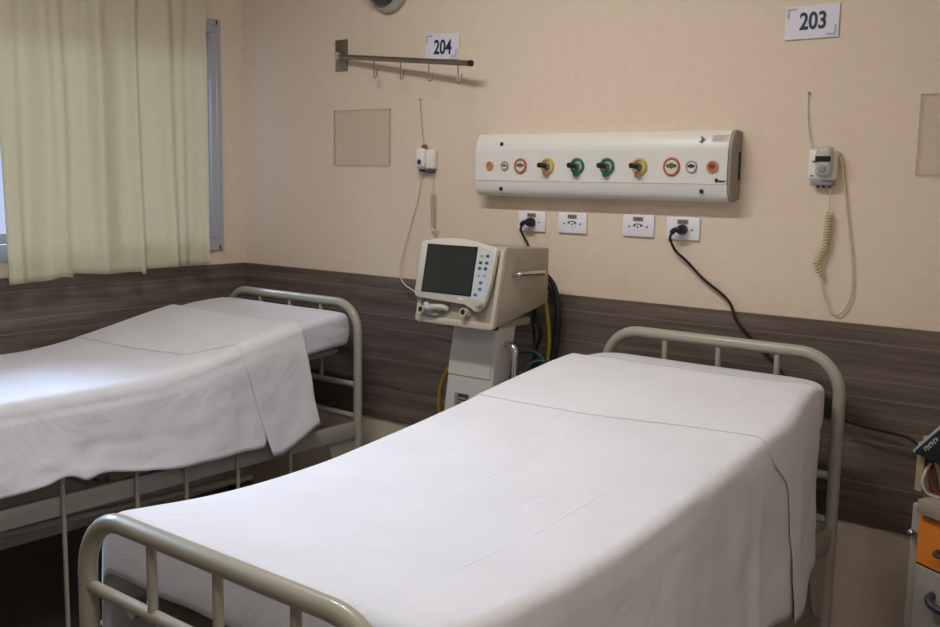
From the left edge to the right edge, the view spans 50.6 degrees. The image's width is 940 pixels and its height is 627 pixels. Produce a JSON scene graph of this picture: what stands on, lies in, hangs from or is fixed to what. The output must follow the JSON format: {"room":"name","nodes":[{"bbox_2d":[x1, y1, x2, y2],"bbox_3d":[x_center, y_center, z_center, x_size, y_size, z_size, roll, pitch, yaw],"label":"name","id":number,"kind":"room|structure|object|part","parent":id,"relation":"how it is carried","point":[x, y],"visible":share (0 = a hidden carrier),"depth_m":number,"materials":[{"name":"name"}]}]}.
{"room":"hospital room","nodes":[
{"label":"hospital room","id":0,"kind":"room"},
{"bbox_2d":[0,0,247,549],"bbox_3d":[-2.578,-0.372,3.020,0.150,2.850,4.600,7,10,38],"label":"wall","id":1,"kind":"structure","parent":0,"point":[229,12],"depth_m":4.64,"materials":[{"name":"paint"}]},
{"bbox_2d":[0,0,209,284],"bbox_3d":[-1.917,-0.765,3.568,0.128,1.357,2.650,7,10,38],"label":"curtain","id":2,"kind":"object","parent":1,"relation":"hanging from","point":[104,103],"visible":1,"depth_m":4.05,"materials":[{"name":"fabric"}]},
{"bbox_2d":[0,18,223,261],"bbox_3d":[-1.961,-0.712,3.708,0.136,1.048,2.432,7,10,38],"label":"window","id":3,"kind":"structure","parent":1,"relation":"in","point":[213,43],"depth_m":4.58,"materials":[{"name":"metal"}]},
{"bbox_3d":[-1.777,-0.741,3.949,0.030,0.920,0.610,7,10,38],"label":"sash","id":4,"kind":"part","parent":3,"relation":"part of","materials":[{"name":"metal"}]},
{"bbox_2d":[0,262,244,354],"bbox_3d":[-2.529,0.274,3.051,0.012,0.615,4.588,7,10,38],"label":"wall panel","id":5,"kind":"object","parent":1,"relation":"attached to","point":[33,315],"depth_m":4.18,"materials":[{"name":"brown wood"}]},
{"bbox_2d":[0,481,256,626],"bbox_3d":[-0.711,1.322,1.716,5.000,0.100,4.900,7,10,38],"label":"floor","id":6,"kind":"structure","parent":0,"point":[31,573],"depth_m":3.69,"materials":[{"name":"tile"}]},
{"bbox_2d":[0,286,361,626],"bbox_3d":[-1.406,0.492,3.669,0.888,1.003,1.992,7,10,38],"label":"hospital bed","id":7,"kind":"object","parent":6,"relation":"on","point":[18,519],"visible":0.31,"depth_m":3.55,"materials":[{"name":"metal"}]},
{"bbox_3d":[-1.286,0.758,3.159,0.015,0.555,0.014,7,10,38],"label":"guard rod","id":8,"kind":"part","parent":7,"relation":"part of","materials":[{"name":"metal"}]},
{"bbox_3d":[-1.242,0.487,3.374,0.028,0.196,0.028,7,10,38],"label":"deck post","id":9,"kind":"part","parent":7,"relation":"part of","materials":[{"name":"metal"}]},
{"bbox_3d":[-1.304,0.685,3.384,0.027,0.078,1.401,7,10,38],"label":"crank rod","id":10,"kind":"part","parent":7,"relation":"part of","materials":[{"name":"metal"}]},
{"bbox_3d":[-1.122,0.734,3.361,0.015,0.555,0.014,7,10,38],"label":"guard rod","id":11,"kind":"part","parent":7,"relation":"part of","materials":[{"name":"metal"}]},
{"bbox_3d":[-1.086,0.575,3.421,0.030,0.065,1.930,7,10,38],"label":"rail","id":12,"kind":"part","parent":7,"relation":"part of","materials":[{"name":"metal"}]},
{"bbox_3d":[-0.999,0.715,3.513,0.015,0.555,0.014,7,10,38],"label":"guard rod","id":13,"kind":"part","parent":7,"relation":"part of","materials":[{"name":"metal"}]},
{"bbox_3d":[-0.859,0.694,3.687,0.015,0.555,0.014,7,10,38],"label":"guard rod","id":14,"kind":"part","parent":7,"relation":"part of","materials":[{"name":"metal"}]},
{"bbox_2d":[183,297,348,354],"bbox_3d":[-1.377,0.185,3.650,0.845,0.294,1.843,7,10,38],"label":"mattress","id":15,"kind":"object","parent":7,"relation":"on","point":[323,330],"visible":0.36,"depth_m":4.05,"materials":[{"name":"white fabric"}]},
{"bbox_2d":[0,304,320,498],"bbox_3d":[-1.452,0.304,3.533,0.956,0.480,1.612,7,10,38],"label":"sheet","id":16,"kind":"object","parent":15,"relation":"on","point":[172,386],"visible":1,"depth_m":3.50,"materials":[{"name":"white fabric"}]},
{"bbox_3d":[-0.700,0.671,3.882,0.015,0.555,0.014,7,10,38],"label":"guard rod","id":17,"kind":"part","parent":7,"relation":"part of","materials":[{"name":"metal"}]},
{"bbox_3d":[-0.798,0.386,4.424,0.877,0.973,0.037,7,10,38],"label":"tube frame","id":18,"kind":"part","parent":7,"relation":"part of","materials":[{"name":"metal"}]},
{"bbox_3d":[-0.795,0.258,4.407,0.840,0.025,0.024,7,10,38],"label":"cross rail","id":19,"kind":"part","parent":7,"relation":"part of","materials":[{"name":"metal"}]},
{"bbox_3d":[-0.798,0.392,4.425,0.840,0.025,0.024,7,10,38],"label":"cross rail","id":20,"kind":"part","parent":7,"relation":"part of","materials":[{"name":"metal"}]},
{"bbox_2d":[78,326,845,626],"bbox_3d":[0.173,0.670,2.450,0.862,1.026,1.987,7,10,38],"label":"hospital bed","id":21,"kind":"object","parent":6,"relation":"on","point":[160,612],"visible":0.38,"depth_m":1.86,"materials":[{"name":"metal"}]},
{"bbox_3d":[-0.422,0.557,1.661,0.794,0.025,0.024,7,10,38],"label":"cross rail","id":22,"kind":"part","parent":21,"relation":"part of","materials":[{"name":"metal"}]},
{"bbox_3d":[-0.426,0.817,1.696,0.831,0.855,0.037,7,10,38],"label":"tube frame","id":23,"kind":"part","parent":21,"relation":"part of","materials":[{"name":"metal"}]},
{"bbox_2d":[590,353,823,427],"bbox_3d":[0.181,0.378,2.441,0.798,0.279,1.825,7,10,38],"label":"mattress","id":24,"kind":"object","parent":21,"relation":"on","point":[650,360],"visible":0.03,"depth_m":3.02,"materials":[{"name":"white fabric"}]},
{"bbox_2d":[102,353,821,626],"bbox_3d":[0.126,0.538,2.372,0.962,0.601,1.702,7,10,38],"label":"sheet","id":25,"kind":"object","parent":24,"relation":"on","point":[573,489],"visible":0.96,"depth_m":2.13,"materials":[{"name":"white fabric"}]},
{"bbox_3d":[0.770,0.562,3.210,0.827,0.996,0.037,7,10,38],"label":"tube frame","id":26,"kind":"part","parent":21,"relation":"part of","materials":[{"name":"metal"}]},
{"bbox_3d":[0.770,0.580,3.213,0.790,0.025,0.024,7,10,38],"label":"cross rail","id":27,"kind":"part","parent":21,"relation":"part of","materials":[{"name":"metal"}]},
{"bbox_3d":[0.772,0.447,3.195,0.790,0.025,0.024,7,10,38],"label":"cross rail","id":28,"kind":"part","parent":21,"relation":"part of","materials":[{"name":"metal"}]},
{"bbox_3d":[0.463,0.761,2.226,0.030,0.065,1.925,7,10,38],"label":"rail","id":29,"kind":"part","parent":21,"relation":"part of","materials":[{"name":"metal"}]},
{"bbox_2d":[415,238,560,412],"bbox_3d":[0.057,0.380,3.597,0.504,1.311,0.451,7,10,38],"label":"ventilator","id":30,"kind":"object","parent":6,"relation":"on","point":[481,290],"visible":0.59,"depth_m":3.43,"materials":[{"name":"white plastic"}]},
{"bbox_3d":[-0.049,-0.137,3.414,0.337,0.242,0.066,7,10,38],"label":"display panel","id":31,"kind":"part","parent":30,"relation":"part of","materials":[{"name":"white plastic"}]},
{"bbox_2d":[454,392,467,405],"bbox_3d":[-0.030,0.334,3.518,0.059,0.102,0.012,7,10,38],"label":"grille","id":32,"kind":"object","parent":30,"relation":"attached to","point":[459,397],"depth_m":3.51,"materials":[{"name":"grey plastic"}]},
{"bbox_3d":[-0.001,0.174,3.475,0.196,0.094,0.002,7,10,38],"label":"plate","id":33,"kind":"part","parent":30,"relation":"part of","materials":[{"name":"white plastic"}]},
{"bbox_3d":[0.030,-0.031,3.314,0.032,0.032,0.028,7,10,38],"label":"control knob","id":34,"kind":"part","parent":30,"relation":"part of","materials":[{"name":"white plastic"}]},
{"bbox_3d":[0.128,0.282,3.453,0.095,0.382,0.030,7,10,38],"label":"grab handle","id":35,"kind":"part","parent":30,"relation":"part of","materials":[{"name":"silver metal"}]},
{"bbox_2d":[499,316,529,328],"bbox_3d":[0.054,0.021,3.523,0.250,0.026,0.200,7,10,38],"label":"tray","id":36,"kind":"object","parent":30,"relation":"on","point":[521,320],"depth_m":3.46,"materials":[{"name":"beige plastic"}]},
{"bbox_3d":[0.206,-0.138,3.414,0.036,0.024,0.169,7,10,38],"label":"handle","id":37,"kind":"part","parent":30,"relation":"part of","materials":[{"name":"silver metal"}]},
{"bbox_2d":[904,435,939,626],"bbox_3d":[1.336,0.769,2.472,0.320,0.862,0.440,-2,8,-21],"label":"locker","id":38,"kind":"object","parent":6,"relation":"on","point":[922,605],"visible":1,"depth_m":2.56,"materials":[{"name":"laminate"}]},
{"bbox_3d":[1.285,0.810,2.682,0.270,0.642,0.026,-2,8,-21],"label":"panel","id":39,"kind":"part","parent":38,"relation":"part of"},
{"bbox_3d":[1.157,0.572,2.590,0.026,0.021,0.038,-2,8,-21],"label":"latch knob","id":40,"kind":"part","parent":38,"relation":"part of","materials":[{"name":"silver metal"}]},
{"bbox_3d":[1.226,0.902,2.449,0.018,0.461,0.366,-2,8,-21],"label":"door","id":41,"kind":"part","parent":38,"relation":"part of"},
{"bbox_2d":[913,426,939,497],"bbox_3d":[1.268,0.355,2.449,0.157,0.301,0.313,-2,8,-21],"label":"blood pressure cuff","id":42,"kind":"object","parent":38,"relation":"on","point":[929,448],"visible":1,"depth_m":2.53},
{"bbox_3d":[1.192,0.378,2.568,0.034,0.044,0.033,7,10,38],"label":"inflation bulb","id":43,"kind":"part","parent":42,"relation":"part of","materials":[{"name":"red rubber"}]},
{"bbox_3d":[1.231,0.605,2.409,0.018,0.127,0.366,-2,8,-21],"label":"drawer","id":44,"kind":"part","parent":38,"relation":"part of","materials":[{"name":"orange laminate"}]},
{"bbox_2d":[917,490,939,521],"bbox_3d":[1.343,0.508,2.438,0.286,0.044,0.432,-2,8,-21],"label":"countertop","id":45,"kind":"structure","parent":38,"relation":"on","point":[928,506],"depth_m":2.52,"materials":[{"name":"beige plastic"}]},
{"bbox_3d":[1.178,0.732,2.492,0.040,0.040,0.095,-2,8,-23],"label":"door pull","id":46,"kind":"part","parent":38,"relation":"part of","materials":[{"name":"grey plastic"}]},
{"bbox_3d":[1.182,0.607,2.473,0.031,0.014,0.083,-2,8,-20],"label":"drawer pull","id":47,"kind":"part","parent":38,"relation":"part of","materials":[{"name":"grey plastic"}]},
{"bbox_2d":[241,0,939,626],"bbox_3d":[0.799,-0.362,3.359,5.000,2.850,0.150,7,10,38],"label":"wall","id":48,"kind":"structure","parent":0,"point":[332,177],"depth_m":3.43,"materials":[{"name":"paint"}]},
{"bbox_2d":[370,0,405,12],"bbox_3d":[-0.351,-1.327,4.014,0.210,0.210,0.096,7,10,38],"label":"wall lamp","id":49,"kind":"object","parent":48,"relation":"attached to","point":[386,6],"visible":1,"depth_m":4.03,"materials":[{"name":"white plastic"}]},
{"bbox_2d":[334,39,473,83],"bbox_3d":[-0.286,-1.016,3.992,0.840,0.227,0.041,8,11,44],"label":"bar","id":50,"kind":"object","parent":48,"relation":"attached to","point":[341,55],"visible":1,"depth_m":4.03,"materials":[{"name":"metal"}]},
{"bbox_3d":[-0.550,-1.105,4.260,0.074,0.132,0.007,7,10,38],"label":"wall plate","id":51,"kind":"part","parent":50,"relation":"part of","materials":[{"name":"metal"}]},
{"bbox_2d":[399,98,437,291],"bbox_3d":[-0.075,-0.366,3.903,0.065,0.958,0.602,-6,10,-43],"label":"nurse call device","id":52,"kind":"object","parent":48,"relation":"attached to","point":[426,159],"visible":0.94,"depth_m":3.98,"materials":[{"name":"white plastic"}]},
{"bbox_3d":[-0.083,-0.225,3.917,0.041,0.673,0.602,-6,10,-42],"label":"cord","id":53,"kind":"part","parent":52,"relation":"part of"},
{"bbox_3d":[-0.143,-0.448,3.993,0.038,0.240,0.021,7,10,38],"label":"coiled cord","id":54,"kind":"part","parent":52,"relation":"part of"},
{"bbox_2d":[425,33,459,58],"bbox_3d":[-0.111,-1.050,3.909,0.176,0.106,0.006,7,10,38],"label":"number sign","id":55,"kind":"object","parent":48,"relation":"attached to","point":[442,45],"visible":0.99,"depth_m":3.90,"materials":[{"name":"white plastic"}]},
{"bbox_2d":[519,218,535,368],"bbox_3d":[0.209,0.200,3.740,0.074,1.116,0.103,2,8,5],"label":"power cord","id":56,"kind":"object","parent":48,"relation":"attached to","point":[530,222],"visible":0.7,"depth_m":3.69,"materials":[{"name":"black plastic"}]},
{"bbox_2d":[518,211,545,231],"bbox_3d":[0.231,-0.345,3.715,0.121,0.075,0.013,7,10,38],"label":"wall socket","id":57,"kind":"object","parent":48,"relation":"attached to","point":[540,217],"visible":0.82,"depth_m":3.70,"materials":[{"name":"plastic"}]},
{"bbox_2d":[558,212,587,233],"bbox_3d":[0.371,-0.328,3.604,0.121,0.075,0.013,7,10,38],"label":"wall socket","id":58,"kind":"object","parent":48,"relation":"attached to","point":[569,222],"visible":1,"depth_m":3.60,"materials":[{"name":"plastic"}]},
{"bbox_2d":[567,222,576,226],"bbox_3d":[0.369,-0.324,3.602,0.041,0.022,0.002,7,10,38],"label":"socket","id":59,"kind":"object","parent":58,"relation":"attached to","point":[569,224],"depth_m":3.60,"materials":[{"name":"plastic"}]},
{"bbox_2d":[244,262,939,533],"bbox_3d":[0.738,0.283,3.382,4.700,0.615,0.012,7,10,38],"label":"wall panel","id":60,"kind":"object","parent":48,"relation":"attached to","point":[891,375],"depth_m":3.31,"materials":[{"name":"brown wood"}]},
{"bbox_2d":[475,130,742,201],"bbox_3d":[0.431,-0.515,3.461,1.029,0.229,0.125,7,10,38],"label":"outlet panel","id":61,"kind":"object","parent":48,"relation":"attached to","point":[695,165],"visible":1,"depth_m":3.39,"materials":[{"name":"white plastic"}]},
{"bbox_3d":[0.271,-0.527,3.553,0.025,0.025,0.019,7,10,38],"label":"valve stem","id":62,"kind":"part","parent":61,"relation":"part of","materials":[{"name":"metal"}]},
{"bbox_3d":[0.369,-0.515,3.475,0.025,0.025,0.019,7,10,38],"label":"valve stem","id":63,"kind":"part","parent":61,"relation":"part of","materials":[{"name":"metal"}]},
{"bbox_3d":[0.463,-0.503,3.400,0.025,0.025,0.019,7,10,38],"label":"valve stem","id":64,"kind":"part","parent":61,"relation":"part of","materials":[{"name":"metal"}]},
{"bbox_3d":[0.561,-0.491,3.322,0.025,0.025,0.019,7,10,38],"label":"valve stem","id":65,"kind":"part","parent":61,"relation":"part of","materials":[{"name":"metal"}]},
{"bbox_2d":[623,214,654,236],"bbox_3d":[0.582,-0.303,3.437,0.121,0.075,0.013,7,10,38],"label":"wall socket","id":66,"kind":"object","parent":48,"relation":"attached to","point":[633,225],"visible":1,"depth_m":3.43,"materials":[{"name":"plastic"}]},
{"bbox_2d":[633,224,642,229],"bbox_3d":[0.580,-0.299,3.434,0.041,0.022,0.002,7,10,38],"label":"socket","id":67,"kind":"object","parent":66,"relation":"attached to","point":[635,226],"depth_m":3.43,"materials":[{"name":"plastic"}]},
{"bbox_2d":[666,217,700,240],"bbox_3d":[0.714,-0.284,3.333,0.121,0.075,0.013,7,10,38],"label":"wall socket","id":68,"kind":"object","parent":48,"relation":"attached to","point":[693,224],"visible":0.71,"depth_m":3.32,"materials":[{"name":"plastic"}]},
{"bbox_2d":[669,225,917,445],"bbox_3d":[1.066,0.440,3.073,1.081,1.384,0.073,7,10,39],"label":"power cord","id":69,"kind":"object","parent":48,"relation":"attached to","point":[680,229],"visible":0.84,"depth_m":3.23,"materials":[{"name":"black plastic"}]},
{"bbox_2d":[785,2,840,40],"bbox_3d":[1.034,-0.881,3.005,0.164,0.099,0.006,7,10,38],"label":"number sign","id":70,"kind":"object","parent":48,"relation":"attached to","point":[818,20],"visible":1,"depth_m":3.00,"materials":[{"name":"white plastic"}]},
{"bbox_2d":[807,92,852,314],"bbox_3d":[1.076,-0.331,3.001,0.175,0.675,0.064,7,10,38],"label":"nurse call device","id":71,"kind":"object","parent":48,"relation":"attached to","point":[823,161],"visible":1,"depth_m":3.00,"materials":[{"name":"white plastic"}]},
{"bbox_3d":[1.077,-0.250,3.030,0.050,0.271,0.027,6,9,34],"label":"coiled cord","id":72,"kind":"part","parent":71,"relation":"part of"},
{"bbox_3d":[1.113,-0.248,3.006,0.106,0.511,0.018,5,9,26],"label":"cord","id":73,"kind":"part","parent":71,"relation":"part of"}
]}

